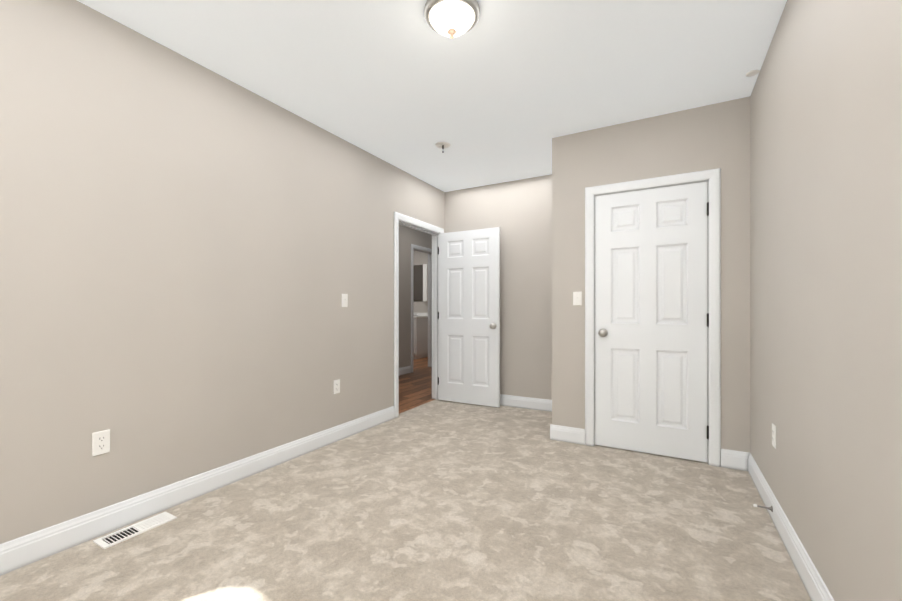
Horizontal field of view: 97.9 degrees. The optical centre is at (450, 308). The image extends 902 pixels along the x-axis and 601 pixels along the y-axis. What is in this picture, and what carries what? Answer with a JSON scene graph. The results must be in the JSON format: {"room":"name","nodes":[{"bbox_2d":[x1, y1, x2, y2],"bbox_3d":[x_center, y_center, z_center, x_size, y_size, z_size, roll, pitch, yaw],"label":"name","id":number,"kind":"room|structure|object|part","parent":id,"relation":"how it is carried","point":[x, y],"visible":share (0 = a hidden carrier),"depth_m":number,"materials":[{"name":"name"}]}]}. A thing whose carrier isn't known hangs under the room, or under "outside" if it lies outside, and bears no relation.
{"room":"empty bedroom","nodes":[
{"label":"empty bedroom","id":0,"kind":"room"},
{"bbox_2d":[0,0,444,543],"bbox_3d":[-1.380,-0.175,2.712,0.115,2.589,5.385,0,0,29],"label":"wall","id":1,"kind":"structure","parent":0,"point":[191,252],"depth_m":2.18,"materials":[{"name":"beige paint"}]},
{"bbox_2d":[92,429,109,455],"bbox_3d":[-1.734,0.663,1.947,0.007,0.115,0.070,0,0,29],"label":"outlet","id":2,"kind":"object","parent":1,"relation":"attached to","point":[100,442],"visible":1,"depth_m":1.94,"materials":[{"name":"white plastic"}]},
{"bbox_2d":[0,406,394,575],"bbox_3d":[-1.577,1.056,2.223,0.014,0.128,4.110,0,0,29],"label":"baseboard","id":3,"kind":"structure","parent":1,"relation":"attached to","point":[22,551],"depth_m":2.15,"materials":[{"name":"white paint"}]},
{"bbox_2d":[333,379,339,393],"bbox_3d":[-0.968,0.660,3.329,0.007,0.115,0.070,0,0,29],"label":"outlet","id":4,"kind":"object","parent":1,"relation":"attached to","point":[336,386],"visible":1,"depth_m":3.32,"materials":[{"name":"white plastic"}]},
{"bbox_2d":[342,294,347,306],"bbox_3d":[-0.919,-0.074,3.408,0.016,0.115,0.070,0,0,29],"label":"light switch","id":5,"kind":"object","parent":1,"relation":"attached to","point":[344,300],"visible":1,"depth_m":3.40,"materials":[{"name":"white plastic"}]},
{"bbox_2d":[394,211,443,417],"bbox_3d":[-0.385,0.060,4.487,0.133,2.120,1.005,0,0,29],"label":"door frame","id":6,"kind":"structure","parent":1,"relation":"attached to","point":[407,219],"depth_m":4.54,"materials":[{"name":"white paint"}]},
{"bbox_2d":[438,227,499,407],"bbox_3d":[0.186,0.094,4.632,0.826,2.032,0.168,0,0,29],"label":"entry door","id":7,"kind":"structure","parent":1,"relation":"in","point":[469,316],"depth_m":4.59,"materials":[{"name":"white paint"}]},
{"label":"knob","id":8,"kind":"part","parent":7,"relation":"part of","materials":[{"name":"silver metal"}]},
{"bbox_2d":[0,399,810,600],"bbox_3d":[-0.010,1.169,1.952,3.128,0.100,5.385,0,0,29],"label":"floor carpet","id":9,"kind":"object","parent":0,"point":[438,500],"visible":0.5,"depth_m":1.97,"materials":[{"name":"beige carpet"}]},
{"bbox_2d":[93,512,176,548],"bbox_3d":[-1.592,1.114,1.991,0.118,0.012,0.310,0,0,29],"label":"air vent register","id":10,"kind":"object","parent":9,"relation":"on","point":[118,536],"visible":1,"depth_m":1.97,"materials":[{"name":"white plastic"}]},
{"bbox_2d":[399,225,431,367],"bbox_3d":[-1.561,-0.175,5.478,0.115,2.589,4.818,0,0,29],"label":"wall","id":11,"kind":"structure","parent":0,"point":[405,237],"depth_m":6.79,"materials":[{"name":"beige paint"}]},
{"bbox_2d":[399,365,410,375],"bbox_3d":[-1.687,1.056,5.117,0.014,0.128,4.065,0,0,29],"label":"baseboard","id":12,"kind":"structure","parent":11,"relation":"attached to","point":[404,370],"depth_m":6.72,"materials":[{"name":"white paint"}]},
{"bbox_2d":[411,244,431,372],"bbox_3d":[-0.553,-0.012,7.276,0.133,2.265,0.810,0,0,29],"label":"door frame","id":13,"kind":"structure","parent":11,"relation":"attached to","point":[429,309],"depth_m":7.55,"materials":[{"name":"white paint"}]},
{"bbox_2d":[399,357,435,413],"bbox_3d":[-1.367,1.170,6.503,3.660,0.100,7.030,0,0,29],"label":"floor","id":14,"kind":"structure","parent":0,"point":[415,388],"depth_m":5.67,"materials":[{"name":"brown wood"}]},
{"bbox_2d":[413,313,427,358],"bbox_3d":[-0.984,0.603,9.100,0.804,1.035,0.542,0,0,29],"label":"bathroom vanity","id":15,"kind":"object","parent":14,"relation":"on","point":[420,335],"visible":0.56,"depth_m":8.85,"materials":[{"name":"white wood"}]},
{"bbox_2d":[413,250,427,312],"bbox_3d":[-0.646,-0.174,9.292,1.985,2.589,0.115,0,0,29],"label":"wall","id":16,"kind":"structure","parent":0,"point":[420,258],"depth_m":9.27,"materials":[{"name":"beige paint"}]},
{"bbox_2d":[413,265,422,300],"bbox_3d":[-0.924,-0.610,9.372,0.720,0.860,0.010,0,0,29],"label":"bathroom mirror","id":17,"kind":"object","parent":16,"relation":"attached to","point":[417,282],"visible":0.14,"depth_m":9.29,"materials":[{"name":"clear glass"}]},
{"bbox_2d":[423,264,427,300],"bbox_3d":[-0.582,-0.610,9.132,0.108,0.860,0.098,0,0,29],"label":"bathroom mirror","id":18,"kind":"object","parent":16,"relation":"attached to","point":[425,282],"visible":0.79,"depth_m":9.09,"materials":[{"name":"white plastic"}]},
{"bbox_2d":[77,0,786,191],"bbox_3d":[-0.037,-1.520,1.966,3.188,0.100,5.385,0,0,29],"label":"ceiling","id":19,"kind":"structure","parent":0,"point":[501,91],"depth_m":2.36,"materials":[{"name":"paint"}]},
{"bbox_2d":[435,141,450,152],"bbox_3d":[-0.071,-1.434,3.512,0.140,0.070,0.140,0,0,29],"label":"sprinkler","id":20,"kind":"object","parent":19,"relation":"attached to","point":[442,145],"visible":0.98,"depth_m":3.51,"materials":[{"name":"white plastic"}]},
{"bbox_2d":[424,0,479,38],"bbox_3d":[0.004,-1.401,1.935,0.276,0.136,0.276,0,0,29],"label":"ceiling light","id":21,"kind":"object","parent":19,"relation":"attached to","point":[451,19],"visible":0.98,"depth_m":1.88,"materials":[{"name":"white glass"}]},
{"bbox_2d":[745,69,759,76],"bbox_3d":[1.877,-1.464,2.443,0.072,0.010,0.072,0,0,29],"label":"cap","id":22,"kind":"object","parent":19,"relation":"attached to","point":[751,73],"visible":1,"depth_m":2.43,"materials":[{"name":"white plastic"}]},
{"bbox_2d":[445,174,551,399],"bbox_3d":[1.242,-0.175,4.271,2.958,2.589,0.115,0,0,29],"label":"wall","id":23,"kind":"structure","parent":0,"point":[518,213],"depth_m":4.45,"materials":[{"name":"beige paint"}]},
{"bbox_2d":[500,394,551,411],"bbox_3d":[0.611,1.056,4.546,1.588,0.128,0.014,0,0,29],"label":"baseboard","id":24,"kind":"structure","parent":23,"relation":"attached to","point":[527,402],"depth_m":4.41,"materials":[{"name":"white paint"}]},
{"bbox_2d":[552,96,749,451],"bbox_3d":[1.496,-0.175,3.092,1.370,2.589,0.115,0,0,29],"label":"wall","id":25,"kind":"structure","parent":0,"point":[730,138],"depth_m":2.98,"materials":[{"name":"beige paint"}]},
{"bbox_2d":[550,424,584,444],"bbox_3d":[0.979,1.056,3.305,0.288,0.128,0.014,0,0,29],"label":"baseboard","id":26,"kind":"structure","parent":25,"relation":"attached to","point":[567,434],"depth_m":3.30,"materials":[{"name":"white paint"}]},
{"bbox_2d":[573,292,581,304],"bbox_3d":[1.050,-0.087,3.264,0.070,0.115,0.016,0,0,29],"label":"light switch","id":27,"kind":"object","parent":25,"relation":"attached to","point":[577,298],"visible":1,"depth_m":3.27,"materials":[{"name":"white plastic"}]},
{"bbox_2d":[595,181,708,461],"bbox_3d":[1.528,0.094,3.034,0.778,2.032,0.168,0,0,29],"label":"closet door","id":28,"kind":"structure","parent":25,"relation":"in","point":[651,319],"depth_m":3.00,"materials":[{"name":"white paint"}]},
{"label":"knob","id":29,"kind":"part","parent":28,"relation":"part of","materials":[{"name":"silver metal"}]},
{"bbox_2d":[585,168,720,466],"bbox_3d":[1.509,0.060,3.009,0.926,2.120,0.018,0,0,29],"label":"trim","id":30,"kind":"structure","parent":25,"relation":"attached to","point":[713,176],"depth_m":2.81,"materials":[{"name":"white paint"}]},
{"bbox_2d":[721,448,749,470],"bbox_3d":[1.989,1.056,2.745,0.170,0.128,0.014,0,0,29],"label":"baseboard","id":31,"kind":"structure","parent":25,"relation":"attached to","point":[734,459],"depth_m":2.74,"materials":[{"name":"white paint"}]},
{"bbox_2d":[750,0,901,600],"bbox_3d":[1.307,-0.175,1.221,0.115,2.589,5.385,0,0,29],"label":"wall","id":32,"kind":"structure","parent":0,"point":[826,247],"depth_m":1.35,"materials":[{"name":"beige paint"}]},
{"bbox_2d":[772,423,775,448],"bbox_3d":[1.720,0.676,2.092,0.007,0.115,0.070,0,0,29],"label":"outlet","id":33,"kind":"object","parent":32,"relation":"attached to","point":[774,435],"visible":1,"depth_m":2.08,"materials":[{"name":"white plastic"}]},
{"bbox_2d":[748,453,833,600],"bbox_3d":[1.030,1.055,0.856,0.014,0.128,4.248,0,0,29],"label":"baseboard","id":34,"kind":"structure","parent":32,"relation":"attached to","point":[815,586],"depth_m":1.76,"materials":[{"name":"white paint"}]},
{"bbox_2d":[753,504,772,511],"bbox_3d":[1.664,1.058,2.095,0.080,0.030,0.030,0,0,29],"label":"door stop","id":35,"kind":"object","parent":34,"relation":"attached to","point":[769,508],"visible":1,"depth_m":2.09,"materials":[{"name":"silver metal"}]}
]}

